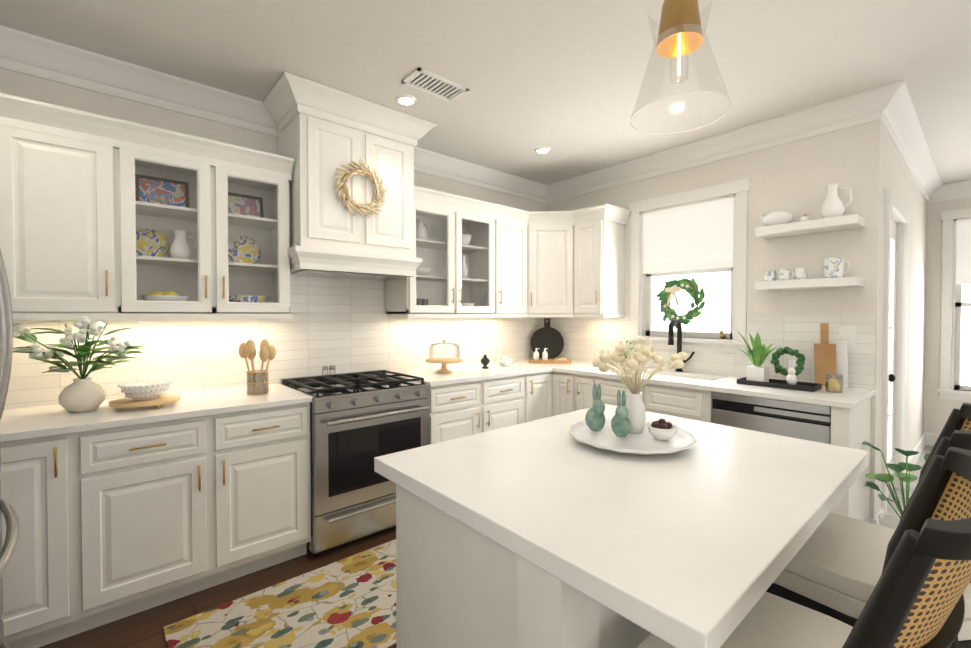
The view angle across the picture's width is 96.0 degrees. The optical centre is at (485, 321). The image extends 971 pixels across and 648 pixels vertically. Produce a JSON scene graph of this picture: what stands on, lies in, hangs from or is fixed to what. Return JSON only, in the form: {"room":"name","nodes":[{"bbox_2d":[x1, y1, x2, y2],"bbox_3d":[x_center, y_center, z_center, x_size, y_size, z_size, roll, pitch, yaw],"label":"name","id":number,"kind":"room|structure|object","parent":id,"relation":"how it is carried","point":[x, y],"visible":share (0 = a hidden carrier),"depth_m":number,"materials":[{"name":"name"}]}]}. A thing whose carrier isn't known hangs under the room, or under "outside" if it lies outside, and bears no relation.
{"room":"kitchen","nodes":[
{"label":"kitchen","id":0,"kind":"room"},
{"bbox_2d":[0,68,545,312],"bbox_3d":[-1.137,-0.023,3.163,4.840,2.675,0.140,-1,1,-41],"label":"wall","id":1,"kind":"structure","parent":0,"point":[13,83],"depth_m":2.48,"materials":[{"name":"paint"}]},
{"bbox_2d":[0,112,127,315],"bbox_3d":[-2.011,-0.449,2.080,0.428,0.819,0.337,-1,1,-41],"label":"upper cabinet","id":2,"kind":"object","parent":1,"relation":"attached to","point":[64,209],"depth_m":1.96,"materials":[{"name":"paint"}]},
{"bbox_2d":[272,77,383,263],"bbox_3d":[-1.016,-0.892,2.817,0.469,0.922,0.516,-1,1,-41],"label":"upper cabinet","id":3,"kind":"object","parent":1,"relation":"attached to","point":[328,164],"depth_m":2.63,"materials":[{"name":"paint"}]},
{"bbox_2d":[262,72,436,279],"bbox_3d":[-0.890,-0.829,2.896,0.990,1.050,0.562,-1,1,-41],"label":"hood","id":4,"kind":"object","parent":3,"relation":"attached to","point":[343,199],"depth_m":2.69,"materials":[{"name":"paint"}]},
{"bbox_2d":[356,108,423,267],"bbox_3d":[-0.754,-0.896,3.043,0.361,0.922,0.516,-1,1,-41],"label":"upper cabinet","id":5,"kind":"object","parent":1,"relation":"attached to","point":[403,201],"depth_m":2.93,"materials":[{"name":"paint"}]},
{"bbox_2d":[440,330,446,342],"bbox_3d":[-0.359,0.130,3.726,0.070,0.120,0.005,-1,1,-41],"label":"electrical outlet plate","id":6,"kind":"object","parent":1,"relation":"attached to","point":[443,333],"depth_m":3.72,"materials":[{"name":"white plastic"}]},
{"bbox_2d":[468,212,527,315],"bbox_3d":[0.118,-0.478,3.924,0.417,0.819,0.337,-1,1,-41],"label":"upper cabinet","id":7,"kind":"object","parent":1,"relation":"attached to","point":[497,245],"depth_m":3.77,"materials":[{"name":"paint"}]},
{"bbox_2d":[0,0,970,184],"bbox_3d":[2.203,-1.386,1.576,7.840,0.100,6.880,-1,1,-41],"label":"ceiling","id":8,"kind":"structure","parent":0,"point":[562,79],"depth_m":2.24,"materials":[{"name":"paint"}]},
{"bbox_2d":[395,94,416,104],"bbox_3d":[-0.484,-1.347,2.663,0.132,0.012,0.132,-1,1,-41],"label":"recessed light","id":9,"kind":"object","parent":8,"relation":"in","point":[406,99],"visible":1,"depth_m":2.64,"materials":[{"name":"white"}]},
{"bbox_2d":[401,67,468,101],"bbox_3d":[-0.283,-1.344,2.492,0.340,0.012,0.180,-1,1,-41],"label":"ceiling vent","id":10,"kind":"object","parent":8,"relation":"in","point":[424,80],"visible":0.98,"depth_m":2.48,"materials":[{"name":"white metal"}]},
{"bbox_2d":[0,25,970,203],"bbox_3d":[2.203,-1.261,1.578,7.560,0.150,6.600,-1,1,-41],"label":"crown molding","id":11,"kind":"structure","parent":8,"relation":"attached to","point":[890,107],"depth_m":2.77,"materials":[{"name":"white wood"}]},
{"bbox_2d":[534,147,550,152],"bbox_3d":[0.454,-1.360,3.474,0.132,0.012,0.132,-1,1,-41],"label":"recessed light","id":12,"kind":"object","parent":8,"relation":"in","point":[542,149],"visible":1,"depth_m":3.46,"materials":[{"name":"white"}]},
{"bbox_2d":[630,0,731,134],"bbox_3d":[0.630,-1.002,1.421,0.303,0.660,0.303,-1,1,-41],"label":"pendant lamp","id":13,"kind":"object","parent":8,"relation":"hanging from","point":[680,29],"visible":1,"depth_m":1.38,"materials":[{"name":"clear glass"}]},
{"bbox_2d":[39,445,932,647],"bbox_3d":[2.203,1.389,1.619,7.840,0.100,6.880,-1,1,-41],"label":"floor","id":14,"kind":"structure","parent":0,"point":[143,629],"depth_m":2.09,"materials":[{"name":"brown wood"}]},
{"bbox_2d":[0,249,18,647],"bbox_3d":[-1.393,0.483,0.700,0.877,1.700,0.900,-1,1,-41],"label":"fridge","id":15,"kind":"object","parent":14,"relation":"on","point":[8,512],"visible":1,"depth_m":1.00,"materials":[{"name":"silver metal"}]},
{"bbox_2d":[0,432,79,647],"bbox_3d":[-2.052,0.892,1.881,0.439,0.884,0.617,-1,1,-41],"label":"base cabinet","id":16,"kind":"object","parent":14,"relation":"on","point":[40,479],"depth_m":1.74,"materials":[{"name":"paint"}]},
{"bbox_2d":[76,404,310,632],"bbox_3d":[-1.524,0.885,2.337,0.956,0.884,0.617,-1,1,-41],"label":"base cabinet","id":17,"kind":"object","parent":14,"relation":"on","point":[171,510],"depth_m":2.05,"materials":[{"name":"paint"}]},
{"bbox_2d":[0,384,311,443],"bbox_3d":[-1.782,0.431,2.094,1.655,0.030,0.637,-1,1,-41],"label":"countertop","id":18,"kind":"structure","parent":17,"relation":"on","point":[39,421],"depth_m":2.03,"materials":[{"name":"white stone"}]},
{"bbox_2d":[13,316,143,412],"bbox_3d":[-1.898,0.195,2.027,0.523,0.442,0.287,-1,1,-41],"label":"vase","id":19,"kind":"object","parent":18,"relation":"on","point":[82,393],"visible":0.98,"depth_m":1.99,"materials":[{"name":"beige ceramic"}]},
{"bbox_2d":[108,379,180,408],"bbox_3d":[-1.664,0.355,2.143,0.280,0.118,0.280,-1,1,-41],"label":"bowl","id":20,"kind":"object","parent":18,"relation":"on","point":[143,393],"visible":1,"depth_m":2.09,"materials":[{"name":"white ceramic"}]},
{"bbox_2d":[239,339,275,395],"bbox_3d":[-1.286,0.253,2.469,0.184,0.312,0.155,-1,1,-41],"label":"utensil crock","id":21,"kind":"object","parent":18,"relation":"on","point":[258,383],"visible":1,"depth_m":2.43,"materials":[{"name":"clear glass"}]},
{"bbox_2d":[163,539,396,647],"bbox_3d":[-0.261,1.321,2.394,2.370,0.008,0.740,-1,1,-41],"label":"rug","id":22,"kind":"object","parent":14,"relation":"on","point":[349,602],"visible":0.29,"depth_m":1.98,"materials":[{"name":"multicoloured fabric"}]},
{"bbox_2d":[280,365,429,554],"bbox_3d":[-0.836,0.810,2.859,0.754,1.016,0.693,-1,1,-41],"label":"range","id":23,"kind":"object","parent":14,"relation":"on","point":[360,421],"visible":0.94,"depth_m":2.58,"materials":[{"name":"silver metal"}]},
{"bbox_2d":[396,376,527,443],"bbox_3d":[-0.232,0.867,3.456,0.925,0.884,0.617,-1,1,-41],"label":"base cabinet","id":24,"kind":"object","parent":14,"relation":"on","point":[456,410],"depth_m":3.19,"materials":[{"name":"paint"}]},
{"bbox_2d":[387,358,592,387],"bbox_3d":[0.132,0.406,3.752,1.872,0.030,0.637,-1,1,-41],"label":"countertop","id":25,"kind":"structure","parent":24,"relation":"on","point":[461,373],"depth_m":3.46,"materials":[{"name":"white stone"}]},
{"bbox_2d":[425,339,462,373],"bbox_3d":[-0.320,0.265,3.385,0.290,0.260,0.290,-1,1,-41],"label":"cake stand","id":26,"kind":"object","parent":25,"relation":"on","point":[444,362],"visible":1,"depth_m":3.38,"materials":[{"name":"brown wood"}]},
{"bbox_2d":[480,354,489,368],"bbox_3d":[-0.003,0.328,3.661,0.080,0.125,0.080,-1,1,-41],"label":"urn","id":27,"kind":"object","parent":25,"relation":"on","point":[485,360],"visible":1,"depth_m":3.64,"materials":[{"name":"black metal"}]},
{"bbox_2d":[497,356,512,365],"bbox_3d":[0.171,0.345,3.812,0.150,0.086,0.150,-1,1,-41],"label":"bowl","id":28,"kind":"object","parent":25,"relation":"on","point":[504,361],"visible":1,"depth_m":3.76,"materials":[{"name":"white ceramic"}]},
{"bbox_2d":[531,318,563,358],"bbox_3d":[0.614,0.174,4.349,0.244,0.412,0.244,-1,1,-41],"label":"board","id":29,"kind":"object","parent":25,"relation":"on","point":[549,338],"visible":0.85,"depth_m":4.34,"materials":[{"name":"black wood"}]},
{"bbox_2d":[529,348,570,363],"bbox_3d":[0.594,0.315,4.072,0.380,0.138,0.140,0,1,4],"label":"tray","id":30,"kind":"object","parent":25,"relation":"on","point":[543,360],"visible":1,"depth_m":4.01,"materials":[{"name":"brown wood"}]},
{"bbox_2d":[378,472,647,647],"bbox_3d":[0.390,0.906,1.491,1.244,0.868,0.679,-1,1,-41],"label":"kitchen island","id":31,"kind":"object","parent":14,"relation":"on","point":[458,585],"depth_m":1.05,"materials":[{"name":"paint"}]},
{"bbox_2d":[374,404,868,647],"bbox_3d":[0.456,0.449,1.407,1.260,0.045,1.010,-1,1,-41],"label":"island countertop","id":32,"kind":"structure","parent":31,"relation":"on","point":[680,547],"depth_m":1.03,"materials":[{"name":"white stone"}]},
{"bbox_2d":[569,418,696,454],"bbox_3d":[0.508,0.406,1.538,0.424,0.034,0.424,-1,1,-41],"label":"platter","id":33,"kind":"object","parent":32,"relation":"on","point":[644,442],"visible":0.75,"depth_m":1.47,"materials":[{"name":"white ceramic"}]},
{"bbox_2d":[592,336,687,432],"bbox_3d":[0.528,0.222,1.601,0.325,0.353,0.347,-1,1,-41],"label":"vase","id":34,"kind":"object","parent":33,"relation":"on","point":[635,405],"visible":0.98,"depth_m":1.56,"materials":[{"name":"white ceramic"}]},
{"bbox_2d":[646,418,678,440],"bbox_3d":[0.604,0.366,1.495,0.102,0.070,0.104,-1,1,-41],"label":"bowl","id":35,"kind":"object","parent":33,"relation":"on","point":[662,429],"visible":1,"depth_m":1.47,"materials":[{"name":"white ceramic"}]},
{"bbox_2d":[528,372,551,421],"bbox_3d":[0.242,0.861,3.867,0.330,0.884,0.617,-1,1,-41],"label":"base cabinet","id":36,"kind":"object","parent":14,"relation":"on","point":[540,385],"depth_m":3.64,"materials":[{"name":"paint"}]},
{"bbox_2d":[552,372,575,415],"bbox_3d":[0.874,0.861,3.861,0.617,0.884,0.260,-1,1,-41],"label":"base cabinet","id":37,"kind":"object","parent":14,"relation":"on","point":[563,383],"depth_m":3.65,"materials":[{"name":"paint"}]},
{"bbox_2d":[576,376,595,410],"bbox_3d":[1.022,0.864,3.691,0.617,0.884,0.190,-1,1,-41],"label":"base cabinet","id":38,"kind":"object","parent":14,"relation":"on","point":[584,384],"depth_m":3.49,"materials":[{"name":"paint"}]},
{"bbox_2d":[596,372,711,421],"bbox_3d":[1.358,0.870,3.302,0.617,0.884,0.838,-1,1,-41],"label":"base cabinet","id":39,"kind":"object","parent":14,"relation":"on","point":[687,403],"depth_m":3.01,"materials":[{"name":"paint"}]},
{"bbox_2d":[708,392,855,518],"bbox_3d":[1.839,0.878,2.747,0.617,0.884,0.632,-1,1,-41],"label":"base cabinet","id":40,"kind":"object","parent":14,"relation":"on","point":[833,426],"depth_m":2.43,"materials":[{"name":"paint"}]},
{"bbox_2d":[552,364,875,411],"bbox_3d":[1.456,0.415,3.167,0.637,0.030,1.980,-1,1,-41],"label":"countertop","id":41,"kind":"structure","parent":40,"relation":"on","point":[852,398],"depth_m":2.67,"materials":[{"name":"white stone"}]},
{"bbox_2d":[619,340,633,365],"bbox_3d":[1.216,0.274,3.771,0.120,0.228,0.170,-1,1,-41],"label":"potted plant","id":42,"kind":"object","parent":41,"relation":"on","point":[627,349],"visible":0.25,"depth_m":3.78,"materials":[{"name":"green plant"}]},
{"bbox_2d":[668,319,694,371],"bbox_3d":[1.512,0.188,3.375,0.192,0.414,0.151,-1,1,-41],"label":"faucet","id":43,"kind":"object","parent":41,"relation":"on","point":[673,322],"visible":0.88,"depth_m":3.41,"materials":[{"name":"black metal"}]},
{"bbox_2d":[737,377,821,391],"bbox_3d":[1.839,0.391,2.750,0.190,0.028,0.410,-1,1,-41],"label":"tray","id":44,"kind":"object","parent":41,"relation":"on","point":[798,385],"visible":0.85,"depth_m":2.70,"materials":[{"name":"black wood"}]},
{"bbox_2d":[737,332,780,381],"bbox_3d":[1.770,0.226,2.842,0.224,0.334,0.237,-1,1,-41],"label":"potted plant","id":45,"kind":"object","parent":44,"relation":"on","point":[759,353],"visible":1,"depth_m":2.81,"materials":[{"name":"green plant"}]},
{"bbox_2d":[786,360,796,384],"bbox_3d":[1.884,0.314,2.689,0.068,0.165,0.060,-1,1,-41],"label":"bunny","id":46,"kind":"object","parent":44,"relation":"on","point":[791,378],"visible":0.92,"depth_m":2.67,"materials":[{"name":"white ceramic"}]},
{"bbox_2d":[770,346,804,375],"bbox_3d":[1.979,0.282,2.862,0.057,0.242,0.190,-1,1,-41],"label":"wreath","id":47,"kind":"object","parent":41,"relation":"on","point":[800,361],"visible":0.94,"depth_m":2.85,"materials":[{"name":"green plant"}]},
{"bbox_2d":[814,323,836,385],"bbox_3d":[2.111,0.207,2.718,0.070,0.397,0.110,-1,1,-41],"label":"wood board","id":48,"kind":"object","parent":41,"relation":"on","point":[824,356],"visible":0.75,"depth_m":2.71,"materials":[{"name":"brown wood"}]},
{"bbox_2d":[811,338,847,387],"bbox_3d":[2.145,0.256,2.729,0.056,0.298,0.180,-1,1,-41],"label":"marble board","id":49,"kind":"object","parent":41,"relation":"on","point":[842,356],"visible":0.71,"depth_m":2.68,"materials":[{"name":"white stone"}]},
{"bbox_2d":[825,374,842,392],"bbox_3d":[2.026,0.358,2.541,0.082,0.100,0.084,-1,1,-41],"label":"candle jar","id":50,"kind":"object","parent":41,"relation":"on","point":[835,385],"visible":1,"depth_m":2.52,"materials":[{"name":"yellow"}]},
{"bbox_2d":[711,391,830,443],"bbox_3d":[1.847,0.877,2.733,0.610,0.878,0.602,-1,1,-41],"label":"dishwasher","id":51,"kind":"object","parent":40,"relation":"in","point":[783,416],"depth_m":2.50,"materials":[{"name":"silver metal"}]},
{"bbox_2d":[637,447,970,647],"bbox_3d":[0.585,0.793,0.790,0.479,1.118,0.505,-1,1,-41],"label":"stool","id":52,"kind":"object","parent":14,"relation":"on","point":[916,599],"visible":0.9,"depth_m":0.57,"materials":[{"name":"black wood"}]},
{"bbox_2d":[766,403,970,647],"bbox_3d":[1.054,0.786,1.196,0.479,1.118,0.505,-1,1,-41],"label":"stool","id":53,"kind":"object","parent":14,"relation":"on","point":[833,568],"visible":0.25,"depth_m":1.14,"materials":[{"name":"black wood"}]},
{"bbox_2d":[862,441,928,529],"bbox_3d":[2.338,1.002,2.427,0.430,0.646,0.434,-1,1,-41],"label":"floor plant","id":54,"kind":"object","parent":14,"relation":"on","point":[890,520],"visible":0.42,"depth_m":2.44,"materials":[{"name":"green plant"}]},
{"bbox_2d":[524,211,575,315],"bbox_3d":[0.584,-0.523,3.923,0.296,0.899,0.296,-1,1,-41],"label":"upper cabinet","id":55,"kind":"object","parent":0,"relation":"attached to","point":[549,232],"depth_m":3.91,"materials":[{"name":"paint"}]},
{"bbox_2d":[546,120,882,518],"bbox_3d":[1.543,-0.031,3.658,0.140,2.675,2.620,-1,1,-41],"label":"wall","id":56,"kind":"structure","parent":0,"point":[794,178],"depth_m":2.88,"materials":[{"name":"paint"}]},
{"bbox_2d":[572,216,627,315],"bbox_3d":[1.008,-0.477,3.900,0.336,0.819,0.305,-1,1,-41],"label":"upper cabinet","id":57,"kind":"object","parent":56,"relation":"attached to","point":[597,241],"depth_m":3.78,"materials":[{"name":"paint"}]},
{"bbox_2d":[609,329,615,341],"bbox_3d":[1.155,0.126,3.979,0.005,0.120,0.070,-1,1,-41],"label":"electrical outlet plate","id":58,"kind":"object","parent":56,"relation":"attached to","point":[612,335],"depth_m":3.97,"materials":[{"name":"white plastic"}]},
{"bbox_2d":[626,178,749,353],"bbox_3d":[1.617,-0.400,3.521,0.200,1.257,0.955,-1,1,-41],"label":"window","id":59,"kind":"structure","parent":56,"relation":"in","point":[641,304],"depth_m":3.42,"materials":[{"name":"white wood"}]},
{"bbox_2d":[656,277,704,327],"bbox_3d":[1.539,-0.141,3.470,0.050,0.406,0.387,-1,1,-41],"label":"wreath","id":60,"kind":"object","parent":59,"relation":"hanging from","point":[689,286],"visible":0.96,"depth_m":3.46,"materials":[{"name":"green plant"}]},
{"bbox_2d":[643,197,733,273],"bbox_3d":[1.604,-0.672,3.506,0.038,0.531,0.721,-1,1,-41],"label":"window shade","id":61,"kind":"object","parent":59,"relation":"attached to","point":[699,236],"visible":0.83,"depth_m":3.47,"materials":[{"name":"white fabric"}]},
{"bbox_2d":[720,327,725,338],"bbox_3d":[1.794,0.084,3.309,0.067,0.093,0.044,-1,1,-41],"label":"ornament","id":62,"kind":"object","parent":59,"relation":"on","point":[722,335],"visible":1,"depth_m":3.29,"materials":[{"name":"brown metal"}]},
{"bbox_2d":[755,276,863,290],"bbox_3d":[2.053,-0.239,2.793,0.213,0.052,0.530,-1,1,-41],"label":"floating shelf","id":63,"kind":"object","parent":56,"relation":"attached to","point":[836,282],"visible":1,"depth_m":2.71,"materials":[{"name":"white wood"}]},
{"bbox_2d":[823,257,850,277],"bbox_3d":[2.148,-0.327,2.687,0.116,0.125,0.100,0,1,13],"label":"cup","id":64,"kind":"object","parent":63,"relation":"on","point":[833,267],"depth_m":2.65,"materials":[{"name":"ceramic"}]},
{"bbox_2d":[755,214,864,238],"bbox_3d":[2.053,-0.599,2.788,0.213,0.052,0.530,-1,1,-41],"label":"floating shelf","id":65,"kind":"object","parent":56,"relation":"attached to","point":[847,222],"visible":1,"depth_m":2.71,"materials":[{"name":"white wood"}]},
{"bbox_2d":[839,326,855,344],"bbox_3d":[2.247,0.086,2.715,0.008,0.120,0.080,-1,1,-41],"label":"switch plate","id":66,"kind":"object","parent":56,"relation":"attached to","point":[848,333],"visible":0.79,"depth_m":2.71,"materials":[{"name":"white plastic"}]},
{"bbox_2d":[878,126,926,510],"bbox_3d":[3.489,-0.032,3.703,2.860,2.675,0.140,-1,1,-41],"label":"wall","id":67,"kind":"structure","parent":0,"point":[898,180],"depth_m":3.65,"materials":[{"name":"paint"}]},
{"bbox_2d":[869,507,883,524],"bbox_3d":[2.435,1.256,2.720,0.266,0.130,0.036,-1,1,-41],"label":"baseboard","id":68,"kind":"structure","parent":67,"relation":"attached to","point":[876,520],"depth_m":2.65,"materials":[{"name":"white wood"}]},
{"bbox_2d":[881,188,910,512],"bbox_3d":[2.911,0.235,3.137,1.040,2.160,0.125,-1,1,-41],"label":"door frame","id":69,"kind":"structure","parent":67,"relation":"attached to","point":[895,205],"depth_m":3.35,"materials":[{"name":"white wood"}]},
{"bbox_2d":[905,432,926,484],"bbox_3d":[3.956,1.236,4.023,1.700,0.130,0.016,-1,1,-41],"label":"baseboard","id":70,"kind":"structure","parent":67,"relation":"attached to","point":[913,459],"depth_m":4.19,"materials":[{"name":"white wood"}]},
{"bbox_2d":[924,198,970,433],"bbox_3d":[5.971,-0.023,3.127,0.140,2.675,4.260,-1,1,-41],"label":"wall","id":71,"kind":"structure","parent":0,"point":[937,411],"depth_m":4.53,"materials":[{"name":"paint"}]},
{"bbox_2d":[927,432,939,445],"bbox_3d":[5.899,1.250,3.111,0.016,0.130,3.940,-1,1,-41],"label":"baseboard","id":72,"kind":"structure","parent":71,"relation":"attached to","point":[927,438],"depth_m":4.55,"materials":[{"name":"white wood"}]},
{"bbox_2d":[937,208,970,401],"bbox_3d":[5.150,-0.158,4.028,0.200,1.917,1.350,-1,1,-41],"label":"window","id":73,"kind":"structure","parent":71,"relation":"in","point":[952,303],"depth_m":4.45,"materials":[{"name":"white wood"}]},
{"bbox_2d":[956,219,970,284],"bbox_3d":[5.137,-0.697,4.008,0.038,0.656,1.116,-1,1,-41],"label":"window shade","id":74,"kind":"object","parent":73,"relation":"attached to","point":[963,258],"visible":0.98,"depth_m":4.38,"materials":[{"name":"white fabric"}]},
{"label":"outside","id":75,"kind":"structure","parent":0,"visible":0},
{"bbox_2d":[652,272,970,385],"bbox_3d":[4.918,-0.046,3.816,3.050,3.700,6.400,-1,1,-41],"label":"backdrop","id":76,"kind":"structure","parent":75,"point":[965,289],"depth_m":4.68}
]}

